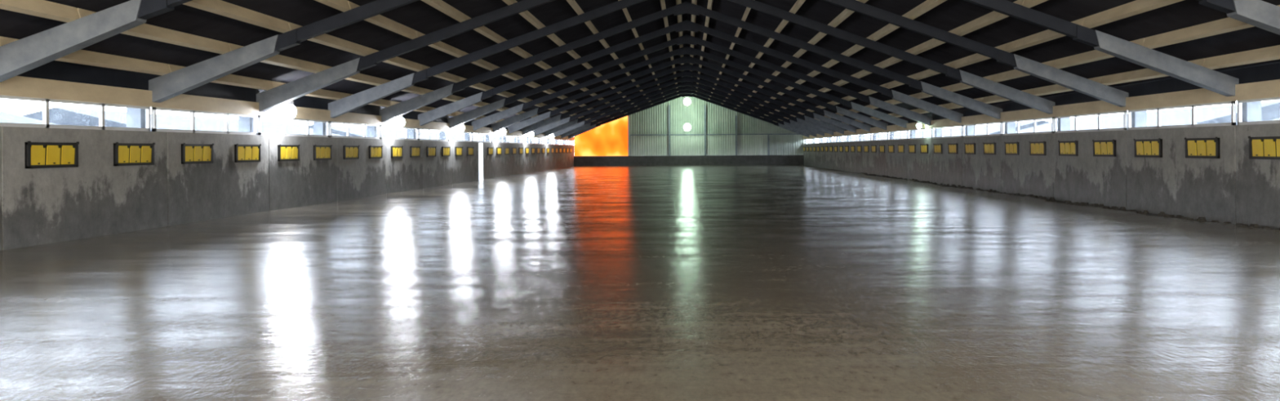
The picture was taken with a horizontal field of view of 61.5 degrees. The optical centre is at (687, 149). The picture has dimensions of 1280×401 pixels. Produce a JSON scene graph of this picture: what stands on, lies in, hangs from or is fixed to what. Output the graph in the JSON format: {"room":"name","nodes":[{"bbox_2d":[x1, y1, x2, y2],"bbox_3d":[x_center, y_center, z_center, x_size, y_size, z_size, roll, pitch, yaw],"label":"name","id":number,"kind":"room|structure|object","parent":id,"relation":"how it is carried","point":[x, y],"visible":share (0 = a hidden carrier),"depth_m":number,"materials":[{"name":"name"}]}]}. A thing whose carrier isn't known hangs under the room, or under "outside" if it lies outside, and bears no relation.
{"room":"farm building","nodes":[
{"label":"farm building","id":0,"kind":"room"},
{"bbox_2d":[0,126,574,250],"bbox_3d":[-12.096,0.719,53.000,0.200,2.240,122.000,0,0,0],"label":"wall","id":1,"kind":"structure","parent":0,"point":[95,197],"depth_m":25.90,"materials":[{"name":"concrete"}]},
{"bbox_2d":[24,141,79,168],"bbox_3d":[-11.962,0.098,20.250,0.075,0.500,1.620,0,0,0],"label":"inlet","id":2,"kind":"object","parent":1,"relation":"attached to","point":[37,154],"visible":1,"depth_m":20.17,"materials":[{"name":"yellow plastic"}]},
{"bbox_2d":[0,95,150,131],"bbox_3d":[-12.089,-0.676,21.200,0.070,0.550,5.800,0,0,0],"label":"window","id":3,"kind":"structure","parent":1,"relation":"in","point":[45,124],"depth_m":21.15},
{"bbox_2d":[113,142,155,165],"bbox_3d":[-11.962,0.098,23.250,0.075,0.500,1.620,0,0,0],"label":"inlet","id":4,"kind":"object","parent":1,"relation":"attached to","point":[124,153],"visible":1,"depth_m":23.16,"materials":[{"name":"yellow plastic"}]},
{"bbox_2d":[181,142,213,164],"bbox_3d":[-11.962,0.098,26.250,0.075,0.500,1.620,0,0,0],"label":"inlet","id":5,"kind":"object","parent":1,"relation":"attached to","point":[191,153],"visible":1,"depth_m":26.16,"materials":[{"name":"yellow plastic"}]},
{"bbox_2d":[151,106,257,134],"bbox_3d":[-12.089,-0.676,27.200,0.070,0.550,5.800,0,0,0],"label":"window","id":6,"kind":"structure","parent":1,"relation":"in","point":[192,130],"depth_m":26.40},
{"bbox_2d":[234,143,261,162],"bbox_3d":[-11.962,0.098,29.250,0.075,0.500,1.620,0,0,0],"label":"inlet","id":7,"kind":"object","parent":1,"relation":"attached to","point":[242,153],"visible":1,"depth_m":29.14,"materials":[{"name":"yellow plastic"}]},
{"bbox_2d":[277,144,300,161],"bbox_3d":[-11.962,0.098,32.250,0.075,0.500,1.620,0,0,0],"label":"inlet","id":8,"kind":"object","parent":1,"relation":"attached to","point":[285,153],"visible":1,"depth_m":32.17,"materials":[{"name":"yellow plastic"}]},
{"bbox_2d":[257,115,328,137],"bbox_3d":[-12.089,-0.676,33.200,0.070,0.550,5.800,0,0,0],"label":"window","id":9,"kind":"structure","parent":1,"relation":"in","point":[284,121],"depth_m":32.69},
{"bbox_2d":[313,144,332,159],"bbox_3d":[-11.962,0.098,35.250,0.075,0.500,1.620,0,0,0],"label":"inlet","id":10,"kind":"object","parent":1,"relation":"attached to","point":[320,152],"visible":1,"depth_m":35.17,"materials":[{"name":"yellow plastic"}]},
{"bbox_2d":[343,145,359,159],"bbox_3d":[-11.962,0.098,38.250,0.075,0.500,1.620,0,0,0],"label":"inlet","id":11,"kind":"object","parent":1,"relation":"attached to","point":[350,152],"visible":1,"depth_m":38.19,"materials":[{"name":"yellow plastic"}]},
{"bbox_2d":[328,120,379,138],"bbox_3d":[-12.089,-0.676,39.200,0.070,0.550,5.800,0,0,0],"label":"window","id":12,"kind":"structure","parent":1,"relation":"in","point":[330,122],"depth_m":38.43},
{"bbox_2d":[368,145,382,158],"bbox_3d":[-11.962,0.098,41.250,0.075,0.500,1.620,0,0,0],"label":"inlet","id":13,"kind":"object","parent":1,"relation":"attached to","point":[375,152],"visible":1,"depth_m":41.19,"materials":[{"name":"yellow plastic"}]},
{"bbox_2d":[391,145,403,157],"bbox_3d":[-11.962,0.098,44.250,0.075,0.500,1.620,0,0,0],"label":"inlet","id":14,"kind":"object","parent":1,"relation":"attached to","point":[396,151],"visible":1,"depth_m":44.17,"materials":[{"name":"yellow plastic"}]},
{"bbox_2d":[379,124,417,140],"bbox_3d":[-12.089,-0.676,45.200,0.070,0.550,5.800,0,0,0],"label":"window","id":15,"kind":"structure","parent":1,"relation":"in","point":[380,126],"depth_m":44.23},
{"bbox_2d":[409,146,421,157],"bbox_3d":[-11.962,0.098,47.250,0.075,0.500,1.620,0,0,0],"label":"inlet","id":16,"kind":"object","parent":1,"relation":"attached to","point":[415,151],"visible":1,"depth_m":47.12,"materials":[{"name":"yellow plastic"}]},
{"bbox_2d":[426,146,436,156],"bbox_3d":[-11.962,0.098,50.250,0.075,0.500,1.620,0,0,0],"label":"inlet","id":17,"kind":"object","parent":1,"relation":"attached to","point":[431,150],"visible":1,"depth_m":50.12,"materials":[{"name":"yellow plastic"}]},
{"bbox_2d":[417,128,448,141],"bbox_3d":[-12.089,-0.676,51.200,0.070,0.550,5.800,0,0,0],"label":"window","id":18,"kind":"structure","parent":1,"relation":"in","point":[419,129],"depth_m":50.57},
{"bbox_2d":[441,146,450,156],"bbox_3d":[-11.962,0.098,53.250,0.075,0.500,1.620,0,0,0],"label":"inlet","id":19,"kind":"object","parent":1,"relation":"attached to","point":[445,150],"visible":1,"depth_m":53.05,"materials":[{"name":"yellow plastic"}]},
{"bbox_2d":[454,146,462,155],"bbox_3d":[-11.962,0.098,56.250,0.075,0.500,1.620,0,0,0],"label":"inlet","id":20,"kind":"object","parent":1,"relation":"attached to","point":[458,150],"visible":1,"depth_m":56.18,"materials":[{"name":"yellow plastic"}]},
{"bbox_2d":[448,130,471,142],"bbox_3d":[-12.089,-0.676,57.200,0.070,0.550,5.800,0,0,0],"label":"window","id":21,"kind":"structure","parent":1,"relation":"in","point":[464,132],"depth_m":57.54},
{"bbox_2d":[466,146,474,155],"bbox_3d":[-11.962,0.098,59.250,0.075,0.500,1.620,0,0,0],"label":"inlet","id":22,"kind":"object","parent":1,"relation":"attached to","point":[469,149],"visible":1,"depth_m":59.16,"materials":[{"name":"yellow plastic"}]},
{"bbox_2d":[478,142,483,180],"bbox_3d":[-12.091,0.719,62.300,0.250,2.240,1.400,0,0,0],"label":"door","id":23,"kind":"structure","parent":1,"relation":"in","point":[480,144],"depth_m":62.92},
{"bbox_2d":[471,132,491,142],"bbox_3d":[-12.089,-0.676,63.200,0.070,0.550,5.800,0,0,0],"label":"window","id":24,"kind":"structure","parent":1,"relation":"in","point":[485,134],"depth_m":63.80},
{"bbox_2d":[487,146,493,155],"bbox_3d":[-11.962,0.098,65.250,0.075,0.500,1.620,0,0,0],"label":"inlet","id":25,"kind":"object","parent":1,"relation":"attached to","point":[490,149],"visible":1,"depth_m":65.07,"materials":[{"name":"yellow plastic"}]},
{"bbox_2d":[496,146,502,155],"bbox_3d":[-11.962,0.098,68.250,0.075,0.500,1.620,0,0,0],"label":"inlet","id":26,"kind":"object","parent":1,"relation":"attached to","point":[499,149],"visible":1,"depth_m":68.17,"materials":[{"name":"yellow plastic"}]},
{"bbox_2d":[491,133,507,143],"bbox_3d":[-12.089,-0.676,69.200,0.070,0.550,5.800,0,0,0],"label":"window","id":27,"kind":"structure","parent":1,"relation":"in","point":[491,134],"depth_m":68.19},
{"bbox_2d":[504,146,509,154],"bbox_3d":[-11.962,0.098,71.250,0.075,0.500,1.620,0,0,0],"label":"inlet","id":28,"kind":"object","parent":1,"relation":"attached to","point":[506,149],"visible":1,"depth_m":71.08,"materials":[{"name":"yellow plastic"}]},
{"bbox_2d":[511,146,516,154],"bbox_3d":[-11.962,0.098,74.250,0.075,0.500,1.620,0,0,0],"label":"inlet","id":29,"kind":"object","parent":1,"relation":"attached to","point":[513,149],"visible":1,"depth_m":74.10,"materials":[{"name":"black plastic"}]},
{"bbox_2d":[507,135,521,143],"bbox_3d":[-12.089,-0.676,75.200,0.070,0.550,5.800,0,0,0],"label":"window","id":30,"kind":"structure","parent":1,"relation":"in","point":[517,136],"depth_m":74.26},
{"bbox_2d":[519,147,523,154],"bbox_3d":[-11.962,0.098,77.250,0.075,0.500,1.620,0,0,0],"label":"inlet","id":31,"kind":"object","parent":1,"relation":"attached to","point":[521,149],"visible":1,"depth_m":77.24,"materials":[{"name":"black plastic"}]},
{"bbox_2d":[524,146,528,154],"bbox_3d":[-11.962,0.098,80.250,0.075,0.500,1.620,0,0,0],"label":"inlet","id":32,"kind":"object","parent":1,"relation":"attached to","point":[526,149],"visible":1,"depth_m":79.96,"materials":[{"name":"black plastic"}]},
{"bbox_2d":[521,136,533,144],"bbox_3d":[-12.089,-0.676,81.200,0.070,0.550,5.800,0,0,0],"label":"window","id":33,"kind":"structure","parent":1,"relation":"in","point":[532,143],"depth_m":80.28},
{"bbox_2d":[536,147,540,153],"bbox_3d":[-11.962,0.098,86.250,0.075,0.500,1.620,0,0,0],"label":"inlet","id":34,"kind":"object","parent":1,"relation":"attached to","point":[538,149],"visible":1,"depth_m":86.12,"materials":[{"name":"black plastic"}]},
{"bbox_2d":[533,137,543,144],"bbox_3d":[-12.089,-0.676,87.200,0.070,0.550,5.800,0,0,0],"label":"window","id":35,"kind":"structure","parent":1,"relation":"in","point":[533,137],"depth_m":86.64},
{"bbox_2d":[543,137,552,144],"bbox_3d":[-12.089,-0.676,93.200,0.070,0.550,5.800,0,0,0],"label":"window","id":36,"kind":"structure","parent":1,"relation":"in","point":[544,138],"depth_m":92.44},
{"bbox_2d":[552,138,560,145],"bbox_3d":[-12.089,-0.676,99.200,0.070,0.550,5.800,0,0,0],"label":"window","id":37,"kind":"structure","parent":1,"relation":"in","point":[553,139],"depth_m":100.00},
{"bbox_2d":[560,139,567,145],"bbox_3d":[-12.089,-0.676,105.200,0.070,0.550,5.800,0,0,0],"label":"window","id":38,"kind":"structure","parent":1,"relation":"in","point":[562,140],"depth_m":106.05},
{"bbox_2d":[567,139,573,145],"bbox_3d":[-12.089,-0.676,111.100,0.070,0.550,5.600,0,0,0],"label":"window","id":39,"kind":"structure","parent":1,"relation":"in","point":[567,140],"depth_m":110.30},
{"bbox_2d":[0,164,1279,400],"bbox_3d":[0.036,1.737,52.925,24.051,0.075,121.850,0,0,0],"label":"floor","id":40,"kind":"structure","parent":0,"point":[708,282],"depth_m":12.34,"materials":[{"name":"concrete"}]},
{"bbox_2d":[0,0,1279,125],"bbox_3d":[-0.022,-3.790,52.990,26.400,4.636,122.980,0,0,0],"label":"roof purlins","id":41,"kind":"structure","parent":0,"point":[419,15],"depth_m":31.43,"materials":[{"name":"black"}]},
{"bbox_2d":[0,0,1279,124],"bbox_3d":[-0.022,-3.832,52.900,23.632,4.228,121.800,0,0,0],"label":"roof","id":42,"kind":"structure","parent":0,"point":[41,8],"depth_m":27.96,"materials":[{"name":"metal"}]},
{"bbox_2d":[0,60,574,140],"bbox_3d":[-12.068,-1.359,53.000,0.180,0.816,122.000,0,0,0],"label":"window band","id":43,"kind":"structure","parent":42,"relation":"attached to","point":[55,79],"depth_m":24.19,"materials":[{"name":"glass"}]},
{"bbox_2d":[280,100,296,119],"bbox_3d":[-11.657,-1.138,31.238,0.597,0.551,0.438,0,0,29],"label":"wall lamp","id":44,"kind":"object","parent":43,"relation":"attached to","point":[288,111],"visible":0.97,"depth_m":31.06,"materials":[{"name":"glass"}]},
{"bbox_2d":[393,115,404,128],"bbox_3d":[-11.657,-1.138,43.238,0.597,0.551,0.438,0,0,29],"label":"wall lamp","id":45,"kind":"object","parent":43,"relation":"attached to","point":[399,122],"visible":0.87,"depth_m":43.05,"materials":[{"name":"glass"}]},
{"bbox_2d":[456,124,464,132],"bbox_3d":[-11.657,-1.138,54.838,0.597,0.551,0.438,0,0,29],"label":"wall lamp","id":46,"kind":"object","parent":43,"relation":"attached to","point":[460,128],"visible":0.78,"depth_m":54.65,"materials":[{"name":"glass"}]},
{"bbox_2d":[499,128,506,135],"bbox_3d":[-11.657,-1.138,67.438,0.597,0.551,0.438,0,0,29],"label":"wall lamp","id":47,"kind":"object","parent":43,"relation":"attached to","point":[502,131],"visible":0.87,"depth_m":67.25,"materials":[{"name":"glass"}]},
{"bbox_2d":[528,131,533,137],"bbox_3d":[-11.657,-1.138,79.638,0.597,0.551,0.438,0,0,29],"label":"wall lamp","id":48,"kind":"object","parent":43,"relation":"attached to","point":[531,135],"visible":0.94,"depth_m":79.46,"materials":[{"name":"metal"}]},
{"bbox_2d":[549,133,554,139],"bbox_3d":[-11.687,-1.138,91.600,0.640,0.551,0.440,0,0,0],"label":"wall lamp","id":49,"kind":"object","parent":43,"relation":"attached to","point":[551,136],"visible":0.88,"depth_m":91.45,"materials":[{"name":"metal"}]},
{"bbox_2d":[803,62,1279,138],"bbox_3d":[12.352,-1.446,53.000,0.180,0.712,122.000,0,0,0],"label":"window band","id":50,"kind":"structure","parent":42,"relation":"attached to","point":[1261,82],"depth_m":29.38,"materials":[{"name":"glass"}]},
{"bbox_2d":[916,121,921,128],"bbox_3d":[12.013,-1.255,55.000,0.560,0.387,0.280,0,0,0],"label":"wall lamp","id":51,"kind":"object","parent":50,"relation":"attached to","point":[918,125],"visible":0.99,"depth_m":54.89,"materials":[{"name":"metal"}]},
{"bbox_2d":[0,0,1279,82],"bbox_3d":[0.139,-1.948,18.200,25.400,7.695,0.340,0,0,0],"label":"frame","id":52,"kind":"object","parent":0,"point":[26,54],"depth_m":18.03,"materials":[{"name":"metal"}]},
{"bbox_2d":[573,155,804,165],"bbox_3d":[0.157,1.209,113.650,24.300,1.120,0.300,0,0,0],"label":"wall","id":53,"kind":"structure","parent":0,"point":[682,160],"depth_m":113.51,"materials":[{"name":"concrete"}]},
{"bbox_2d":[526,75,851,142],"bbox_3d":[0.139,-1.948,84.200,25.400,7.695,0.340,0,0,0],"label":"frame","id":54,"kind":"object","parent":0,"point":[557,123],"depth_m":84.09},
{"bbox_2d":[546,85,831,143],"bbox_3d":[0.139,-1.948,96.200,25.400,7.695,0.340,0,0,0],"label":"frame","id":55,"kind":"object","parent":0,"point":[686,87],"depth_m":96.10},
{"bbox_2d":[555,89,822,144],"bbox_3d":[0.139,-1.948,102.200,25.400,7.695,0.340,0,0,0],"label":"frame","id":56,"kind":"object","parent":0,"point":[787,124],"depth_m":102.10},
{"bbox_2d":[563,93,814,144],"bbox_3d":[0.139,-1.948,108.200,25.400,7.695,0.340,0,0,0],"label":"frame","id":57,"kind":"object","parent":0,"point":[778,124],"depth_m":108.10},
{"bbox_2d":[514,70,864,142],"bbox_3d":[0.139,-1.948,78.200,25.400,7.695,0.340,0,0,0],"label":"frame","id":58,"kind":"object","parent":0,"point":[534,126],"depth_m":78.09,"materials":[{"name":"metal"}]},
{"bbox_2d":[537,80,840,143],"bbox_3d":[0.139,-1.948,90.200,25.400,7.695,0.340,0,0,0],"label":"frame","id":59,"kind":"object","parent":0,"point":[571,123],"depth_m":90.08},
{"bbox_2d":[483,55,896,141],"bbox_3d":[0.139,-1.948,66.200,25.400,7.695,0.340,0,0,0],"label":"frame","id":60,"kind":"object","parent":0,"point":[495,126],"depth_m":66.10,"materials":[{"name":"metal"}]},
{"bbox_2d":[500,62,879,142],"bbox_3d":[0.139,-1.948,72.200,25.400,7.695,0.340,0,0,0],"label":"frame","id":61,"kind":"object","parent":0,"point":[525,123],"depth_m":72.10,"materials":[{"name":"metal"}]},
{"bbox_2d":[439,34,941,139],"bbox_3d":[0.139,-1.948,54.200,25.400,7.695,0.340,0,0,0],"label":"frame","id":62,"kind":"object","parent":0,"point":[457,120],"depth_m":54.09,"materials":[{"name":"metal"}]},
{"bbox_2d":[462,45,917,140],"bbox_3d":[0.139,-1.948,60.200,25.400,7.695,0.340,0,0,0],"label":"frame","id":63,"kind":"object","parent":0,"point":[479,123],"depth_m":60.09,"materials":[{"name":"metal"}]},
{"bbox_2d":[407,20,973,138],"bbox_3d":[0.139,-1.948,48.200,25.400,7.695,0.340,0,0,0],"label":"frame","id":64,"kind":"object","parent":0,"point":[432,115],"depth_m":48.09,"materials":[{"name":"metal"}]},
{"bbox_2d":[366,1,1015,137],"bbox_3d":[0.139,-1.948,42.200,25.400,7.695,0.340,0,0,0],"label":"frame","id":65,"kind":"object","parent":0,"point":[392,112],"depth_m":42.09,"materials":[{"name":"metal"}]},
{"bbox_2d":[313,0,1070,135],"bbox_3d":[0.139,-1.948,36.200,25.400,7.695,0.340,0,0,0],"label":"frame","id":66,"kind":"object","parent":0,"point":[340,107],"depth_m":36.09,"materials":[{"name":"metal"}]},
{"bbox_2d":[238,0,1146,132],"bbox_3d":[0.139,-1.948,30.200,25.400,7.695,0.340,0,0,0],"label":"frame","id":67,"kind":"object","parent":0,"point":[274,97],"depth_m":30.09,"materials":[{"name":"metal"}]},
{"bbox_2d":[126,0,1261,128],"bbox_3d":[0.139,-1.948,24.200,25.400,7.695,0.340,0,0,0],"label":"frame","id":68,"kind":"object","parent":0,"point":[171,85],"depth_m":24.03,"materials":[{"name":"metal"}]},
{"bbox_2d":[627,96,805,155],"bbox_3d":[3.140,-2.724,113.915,18.890,6.711,0.270,0,0,0],"label":"wall","id":69,"kind":"structure","parent":0,"point":[658,130],"depth_m":114.01,"materials":[{"name":"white metal"}]},
{"bbox_2d":[574,115,627,155],"bbox_3d":[-9.084,-1.556,114.060,5.850,4.516,0.100,0,0,0],"label":"tarpaulin","id":70,"kind":"object","parent":69,"relation":"attached to","point":[609,139],"visible":0.9,"depth_m":114.07,"materials":[{"name":"plastic"}]},
{"bbox_2d":[683,97,690,105],"bbox_3d":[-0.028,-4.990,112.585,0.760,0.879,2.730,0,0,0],"label":"wall lamp","id":71,"kind":"object","parent":69,"relation":"attached to","point":[686,101],"visible":1,"depth_m":111.34,"materials":[{"name":"glass"}]},
{"bbox_2d":[683,122,690,130],"bbox_3d":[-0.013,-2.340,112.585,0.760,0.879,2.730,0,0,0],"label":"wall lamp","id":72,"kind":"object","parent":69,"relation":"attached to","point":[686,126],"visible":1,"depth_m":111.34,"materials":[{"name":"glass"}]},
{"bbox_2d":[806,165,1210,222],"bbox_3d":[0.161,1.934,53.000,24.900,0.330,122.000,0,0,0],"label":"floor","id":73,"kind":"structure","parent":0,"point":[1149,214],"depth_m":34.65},
{"bbox_2d":[862,173,1279,231],"bbox_3d":[11.939,1.640,44.680,0.713,0.124,60.567,0,0,0],"label":"strip","id":74,"kind":"object","parent":73,"relation":"on","point":[1051,198],"visible":0.52,"depth_m":31.48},
{"bbox_2d":[803,123,1279,230],"bbox_3d":[12.404,0.579,53.000,0.200,2.240,122.000,0,0,0],"label":"wall","id":75,"kind":"structure","parent":0,"point":[1234,188],"depth_m":30.98,"materials":[{"name":"concrete"}]},
{"bbox_2d":[809,137,817,143],"bbox_3d":[12.381,-0.816,105.200,0.070,0.550,5.800,0,0,0],"label":"window","id":76,"kind":"structure","parent":75,"relation":"in","point":[811,138],"depth_m":105.78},
{"bbox_2d":[817,137,825,143],"bbox_3d":[12.381,-0.816,99.200,0.070,0.550,5.800,0,0,0],"label":"window","id":77,"kind":"structure","parent":75,"relation":"in","point":[820,137],"depth_m":99.33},
{"bbox_2d":[825,136,834,142],"bbox_3d":[12.381,-0.816,93.200,0.070,0.550,5.800,0,0,0],"label":"window","id":78,"kind":"structure","parent":75,"relation":"in","point":[830,136],"depth_m":94.13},
{"bbox_2d":[834,135,844,142],"bbox_3d":[12.381,-0.816,87.200,0.070,0.550,5.800,0,0,0],"label":"window","id":79,"kind":"structure","parent":75,"relation":"in","point":[839,135],"depth_m":86.19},
{"bbox_2d":[839,145,843,151],"bbox_3d":[12.262,-0.040,85.600,0.075,0.500,1.620,0,0,0],"label":"inlet","id":80,"kind":"object","parent":75,"relation":"attached to","point":[841,148],"visible":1,"depth_m":85.48,"materials":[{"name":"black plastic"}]},
{"bbox_2d":[844,145,848,151],"bbox_3d":[12.262,-0.040,82.600,0.075,0.500,1.620,0,0,0],"label":"inlet","id":81,"kind":"object","parent":75,"relation":"attached to","point":[846,148],"visible":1,"depth_m":82.44,"materials":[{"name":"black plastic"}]},
{"bbox_2d":[844,134,857,142],"bbox_3d":[12.381,-0.816,81.200,0.070,0.550,5.800,0,0,0],"label":"window","id":82,"kind":"structure","parent":75,"relation":"in","point":[848,135],"depth_m":80.20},
{"bbox_2d":[850,145,854,151],"bbox_3d":[12.262,-0.040,79.600,0.075,0.500,1.620,0,0,0],"label":"inlet","id":83,"kind":"object","parent":75,"relation":"attached to","point":[852,147],"visible":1,"depth_m":79.55,"materials":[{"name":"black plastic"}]},
{"bbox_2d":[857,145,861,152],"bbox_3d":[12.262,-0.040,76.600,0.075,0.500,1.620,0,0,0],"label":"inlet","id":84,"kind":"object","parent":75,"relation":"attached to","point":[859,147],"visible":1,"depth_m":76.54,"materials":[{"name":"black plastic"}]},
{"bbox_2d":[857,133,871,142],"bbox_3d":[12.381,-0.816,75.200,0.070,0.550,5.800,0,0,0],"label":"window","id":85,"kind":"structure","parent":75,"relation":"in","point":[861,140],"depth_m":75.72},
{"bbox_2d":[863,145,868,152],"bbox_3d":[12.262,-0.040,73.600,0.075,0.500,1.620,0,0,0],"label":"inlet","id":86,"kind":"object","parent":75,"relation":"attached to","point":[865,147],"visible":1,"depth_m":73.61,"materials":[{"name":"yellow plastic"}]},
{"bbox_2d":[871,144,876,152],"bbox_3d":[12.262,-0.040,70.600,0.075,0.500,1.620,0,0,0],"label":"inlet","id":87,"kind":"object","parent":75,"relation":"attached to","point":[873,147],"visible":1,"depth_m":70.47,"materials":[{"name":"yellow plastic"}]},
{"bbox_2d":[871,131,888,141],"bbox_3d":[12.381,-0.816,69.200,0.070,0.550,5.800,0,0,0],"label":"window","id":88,"kind":"structure","parent":75,"relation":"in","point":[876,133],"depth_m":69.27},
{"bbox_2d":[879,144,884,152],"bbox_3d":[12.262,-0.040,67.600,0.075,0.500,1.620,0,0,0],"label":"inlet","id":89,"kind":"object","parent":75,"relation":"attached to","point":[882,148],"visible":1,"depth_m":67.55,"materials":[{"name":"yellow plastic"}]},
{"bbox_2d":[888,144,894,152],"bbox_3d":[12.262,-0.040,64.600,0.075,0.500,1.620,0,0,0],"label":"inlet","id":90,"kind":"object","parent":75,"relation":"attached to","point":[891,147],"visible":1,"depth_m":64.44,"materials":[{"name":"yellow plastic"}]},
{"bbox_2d":[888,129,907,140],"bbox_3d":[12.381,-0.816,63.200,0.070,0.550,5.800,0,0,0],"label":"window","id":91,"kind":"structure","parent":75,"relation":"in","point":[895,131],"depth_m":62.95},
{"bbox_2d":[897,144,904,152],"bbox_3d":[12.262,-0.040,61.600,0.075,0.500,1.620,0,0,0],"label":"inlet","id":92,"kind":"object","parent":75,"relation":"attached to","point":[900,147],"visible":1,"depth_m":61.53,"materials":[{"name":"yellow plastic"}]},
{"bbox_2d":[908,143,915,153],"bbox_3d":[12.262,-0.040,58.600,0.075,0.500,1.620,0,0,0],"label":"inlet","id":93,"kind":"object","parent":75,"relation":"attached to","point":[912,148],"visible":1,"depth_m":58.48,"materials":[{"name":"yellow plastic"}]},
{"bbox_2d":[907,128,932,139],"bbox_3d":[12.381,-0.816,57.200,0.070,0.550,5.800,0,0,0],"label":"window","id":94,"kind":"structure","parent":75,"relation":"in","point":[923,129],"depth_m":57.50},
{"bbox_2d":[920,143,928,153],"bbox_3d":[12.262,-0.040,55.600,0.075,0.500,1.620,0,0,0],"label":"inlet","id":95,"kind":"object","parent":75,"relation":"attached to","point":[923,148],"visible":1,"depth_m":55.50,"materials":[{"name":"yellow plastic"}]},
{"bbox_2d":[933,143,942,153],"bbox_3d":[12.262,-0.040,52.600,0.075,0.500,1.620,0,0,0],"label":"inlet","id":96,"kind":"object","parent":75,"relation":"attached to","point":[937,147],"visible":1,"depth_m":52.54,"materials":[{"name":"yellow plastic"}]},
{"bbox_2d":[932,124,963,138],"bbox_3d":[12.381,-0.816,51.200,0.070,0.550,5.800,0,0,0],"label":"window","id":97,"kind":"structure","parent":75,"relation":"in","point":[962,126],"depth_m":50.68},
{"bbox_2d":[947,142,958,154],"bbox_3d":[12.262,-0.040,49.600,0.075,0.500,1.620,0,0,0],"label":"inlet","id":98,"kind":"object","parent":75,"relation":"attached to","point":[953,148],"visible":1,"depth_m":49.47,"materials":[{"name":"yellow plastic"}]},
{"bbox_2d":[964,142,975,154],"bbox_3d":[12.262,-0.040,46.600,0.075,0.500,1.620,0,0,0],"label":"inlet","id":99,"kind":"object","parent":75,"relation":"attached to","point":[970,148],"visible":1,"depth_m":46.51,"materials":[{"name":"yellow plastic"}]},
{"bbox_2d":[963,121,1002,137],"bbox_3d":[12.381,-0.816,45.200,0.070,0.550,5.800,0,0,0],"label":"window","id":100,"kind":"structure","parent":75,"relation":"in","point":[1000,122],"depth_m":44.44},
{"bbox_2d":[982,142,995,154],"bbox_3d":[12.262,-0.040,43.600,0.075,0.500,1.620,0,0,0],"label":"inlet","id":101,"kind":"object","parent":75,"relation":"attached to","point":[988,148],"visible":1,"depth_m":43.48,"materials":[{"name":"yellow plastic"}]},
{"bbox_2d":[1004,141,1019,155],"bbox_3d":[12.262,-0.040,40.600,0.075,0.500,1.620,0,0,0],"label":"inlet","id":102,"kind":"object","parent":75,"relation":"attached to","point":[1011,148],"visible":1,"depth_m":40.50,"materials":[{"name":"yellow plastic"}]},
{"bbox_2d":[1002,116,1054,135],"bbox_3d":[12.381,-0.816,39.200,0.070,0.550,5.800,0,0,0],"label":"window","id":103,"kind":"structure","parent":75,"relation":"in","point":[1052,118],"depth_m":38.44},
{"bbox_2d":[1029,141,1046,155],"bbox_3d":[12.262,-0.040,37.600,0.075,0.500,1.620,0,0,0],"label":"inlet","id":104,"kind":"object","parent":75,"relation":"attached to","point":[1038,148],"visible":1,"depth_m":37.50,"materials":[{"name":"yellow plastic"}]},
{"bbox_2d":[1057,140,1078,155],"bbox_3d":[12.262,-0.040,34.600,0.075,0.500,1.620,0,0,0],"label":"inlet","id":105,"kind":"object","parent":75,"relation":"attached to","point":[1065,148],"visible":1,"depth_m":34.50,"materials":[{"name":"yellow plastic"}]},
{"bbox_2d":[1054,111,1127,133],"bbox_3d":[12.381,-0.816,33.200,0.070,0.550,5.800,0,0,0],"label":"window","id":106,"kind":"structure","parent":75,"relation":"in","point":[1100,129],"depth_m":32.51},
{"bbox_2d":[1092,139,1115,156],"bbox_3d":[12.262,-0.040,31.600,0.075,0.500,1.620,0,0,0],"label":"inlet","id":107,"kind":"object","parent":75,"relation":"attached to","point":[1100,148],"visible":1,"depth_m":31.52,"materials":[{"name":"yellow plastic"}]},
{"bbox_2d":[1133,137,1162,157],"bbox_3d":[12.262,-0.040,28.600,0.075,0.500,1.620,0,0,0],"label":"inlet","id":108,"kind":"object","parent":75,"relation":"attached to","point":[1149,148],"visible":1,"depth_m":28.49,"materials":[{"name":"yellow plastic"}]},
{"bbox_2d":[1127,101,1235,129],"bbox_3d":[12.381,-0.816,27.200,0.070,0.550,5.800,0,0,0],"label":"window","id":109,"kind":"structure","parent":75,"relation":"in","point":[1233,122],"depth_m":26.34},
{"bbox_2d":[1184,137,1219,158],"bbox_3d":[12.262,-0.040,25.600,0.075,0.500,1.620,0,0,0],"label":"inlet","id":110,"kind":"object","parent":75,"relation":"attached to","point":[1195,148],"visible":1,"depth_m":25.53,"materials":[{"name":"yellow plastic"}]},
{"bbox_2d":[1237,97,1279,124],"bbox_3d":[12.381,-0.816,21.200,0.070,0.550,5.800,0,0,0],"label":"window","id":111,"kind":"structure","parent":75,"relation":"in","point":[1240,122],"depth_m":23.52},
{"bbox_2d":[1248,136,1279,159],"bbox_3d":[12.262,-0.040,22.600,0.075,0.500,1.620,0,0,0],"label":"inlet","id":112,"kind":"object","parent":75,"relation":"attached to","point":[1260,147],"visible":1,"depth_m":22.79,"materials":[{"name":"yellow plastic"}]},
{"label":"outside","id":113,"kind":"structure","parent":0,"visible":0},
{"label":"ground","id":114,"kind":"structure","parent":113,"visible":0},
{"bbox_2d":[0,111,58,124],"bbox_3d":[-41.002,-0.191,32.500,15.000,5.050,55.800,0,0,0],"label":"barn","id":115,"kind":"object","parent":114,"relation":"on","point":[5,117],"visible":0.02,"depth_m":58.67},
{"bbox_2d":[22,107,340,135],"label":"window","id":116,"kind":"structure","parent":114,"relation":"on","point":[60,116],"depth_m":76.43,"materials":[{"name":"glass"}]},
{"bbox_2d":[305,124,537,143],"bbox_3d":[-41.002,-0.191,189.000,15.000,5.050,142.800,0,0,0],"label":"barn","id":117,"kind":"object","parent":114,"relation":"on","point":[353,131],"visible":0.12,"depth_m":142.86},
{"bbox_2d":[822,120,1050,142],"bbox_3d":[38.997,-0.647,189.000,15.000,5.050,142.800,0,0,0],"label":"barn","id":118,"kind":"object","parent":114,"relation":"on","point":[994,128],"visible":0.08,"depth_m":140.42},
{"bbox_2d":[1015,101,1279,133],"bbox_3d":[38.997,-0.647,90.000,15.000,5.050,40.800,0,0,0],"label":"barn","id":119,"kind":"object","parent":114,"relation":"on","point":[1269,110],"visible":0.1,"depth_m":78.52,"materials":[{"name":"glass"}]}
]}

